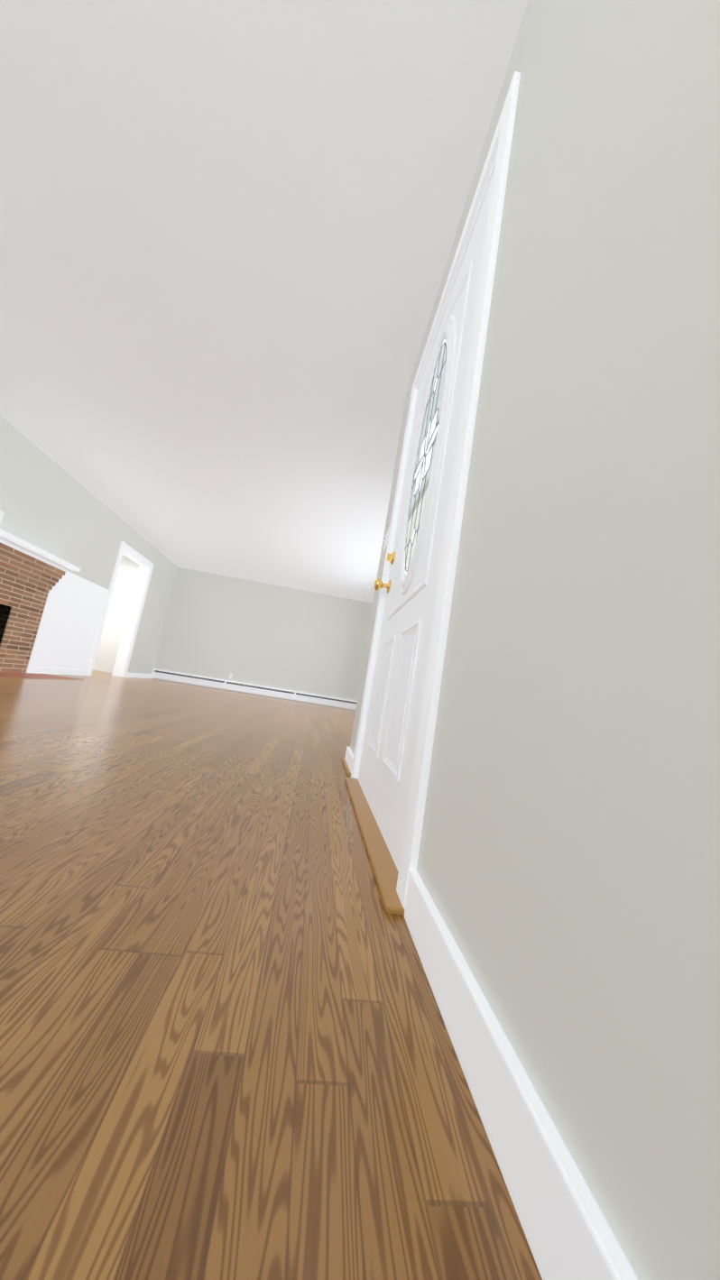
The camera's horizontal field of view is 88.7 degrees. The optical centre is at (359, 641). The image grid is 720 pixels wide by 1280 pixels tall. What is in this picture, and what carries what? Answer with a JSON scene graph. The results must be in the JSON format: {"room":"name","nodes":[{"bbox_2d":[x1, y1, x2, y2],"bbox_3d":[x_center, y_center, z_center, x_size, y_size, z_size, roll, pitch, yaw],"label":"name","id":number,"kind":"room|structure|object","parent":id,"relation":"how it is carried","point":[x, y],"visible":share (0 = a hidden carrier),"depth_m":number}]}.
{"room":"living room","nodes":[
{"label":"living room","id":0,"kind":"room"},
{"bbox_2d":[0,414,177,673],"bbox_3d":[-3.687,-0.966,3.349,0.150,2.440,9.390,10,-8,-6],"label":"wall","id":1,"kind":"structure","parent":0,"point":[49,504],"depth_m":4.69},
{"bbox_2d":[0,509,4,522],"bbox_3d":[-3.583,-1.247,3.673,0.018,0.115,0.070,10,-8,-6],"label":"light switch","id":2,"kind":"object","parent":1,"relation":"attached to","point":[2,513],"visible":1,"depth_m":3.69},
{"bbox_2d":[32,666,88,675],"bbox_3d":[-4.005,0.410,4.969,0.016,0.085,1.079,10,-8,-6],"label":"baseboard","id":3,"kind":"structure","parent":1,"relation":"attached to","point":[36,669],"depth_m":4.88},
{"bbox_2d":[87,541,153,677],"bbox_3d":[-4.054,-0.478,6.193,0.186,2.135,1.130,10,-8,-6],"label":"door frame","id":4,"kind":"structure","parent":1,"relation":"attached to","point":[133,619],"depth_m":6.58},
{"bbox_2d":[126,672,151,678],"bbox_3d":[-4.267,0.668,7.152,0.016,0.085,1.070,10,-8,-6],"label":"baseboard","id":5,"kind":"structure","parent":1,"relation":"attached to","point":[129,675],"depth_m":7.07},
{"bbox_2d":[92,554,139,672],"bbox_3d":[-5.197,-0.644,7.470,1.900,2.440,0.150,10,-8,-6],"label":"wall","id":6,"kind":"structure","parent":0,"point":[113,629],"depth_m":7.41},
{"bbox_2d":[153,566,372,710],"bbox_3d":[-1.866,-0.008,8.139,4.680,2.440,0.150,10,-8,-6],"label":"wall","id":7,"kind":"structure","parent":0,"point":[242,630],"depth_m":8.05},
{"bbox_2d":[150,668,357,709],"bbox_3d":[-2.131,1.050,7.872,4.435,0.202,0.065,10,-8,-6],"label":"baseboard heater","id":8,"kind":"object","parent":7,"relation":"attached to","point":[234,686],"visible":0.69,"depth_m":7.83},
{"bbox_2d":[0,0,528,603],"bbox_3d":[-2.185,-1.999,3.575,6.880,0.120,9.540,10,-8,-6],"label":"ceiling","id":9,"kind":"structure","parent":0,"point":[227,231],"depth_m":1.81},
{"bbox_2d":[0,670,542,1279],"bbox_3d":[-2.593,0.505,3.229,6.880,0.120,9.540,10,-8,-6],"label":"floor","id":10,"kind":"structure","parent":0,"point":[227,1051],"depth_m":0.44},
{"bbox_2d":[0,528,109,680],"bbox_3d":[-3.835,-0.350,4.009,1.020,1.385,3.191,10,-8,-6],"label":"fireplace","id":11,"kind":"object","parent":10,"relation":"on","point":[54,613],"visible":1,"depth_m":4.39},
{"bbox_2d":[349,0,719,1279],"bbox_3d":[0.389,-0.666,0.709,0.150,2.440,3.290,10,-8,-6],"label":"wall","id":12,"kind":"structure","parent":0,"point":[568,864],"depth_m":0.37},
{"bbox_2d":[341,745,353,776],"bbox_3d":[-0.052,0.644,1.995,0.050,0.085,0.405,10,-8,-6],"label":"baseboard","id":13,"kind":"structure","parent":12,"relation":"attached to","point":[347,761],"depth_m":1.96},
{"bbox_2d":[345,777,405,915],"bbox_3d":[0.040,0.588,1.218,0.100,0.014,1.020,10,-8,-6],"label":"sill","id":14,"kind":"structure","parent":12,"relation":"attached to","point":[384,869],"depth_m":0.95},
{"bbox_2d":[382,524,390,552],"bbox_3d":[0.150,-0.588,2.111,0.018,0.115,0.165,10,-8,-6],"label":"switch plate","id":15,"kind":"object","parent":12,"relation":"attached to","point":[385,540],"visible":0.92,"depth_m":2.11},
{"bbox_2d":[357,171,494,871],"bbox_3d":[0.193,-0.417,1.378,0.118,2.047,0.964,10,-8,-6],"label":"entry door","id":16,"kind":"structure","parent":12,"relation":"in","point":[391,732],"depth_m":1.21},
{"bbox_2d":[350,71,520,908],"bbox_3d":[0.271,-0.432,1.402,0.170,2.133,1.086,10,-8,-6],"label":"door frame","id":17,"kind":"structure","parent":12,"relation":"attached to","point":[497,159],"depth_m":0.90},
{"bbox_2d":[404,870,637,1279],"bbox_3d":[0.204,0.387,-0.165,0.016,0.085,1.795,10,-8,-6],"label":"baseboard","id":18,"kind":"structure","parent":12,"relation":"attached to","point":[568,1231],"depth_m":0.33}
]}

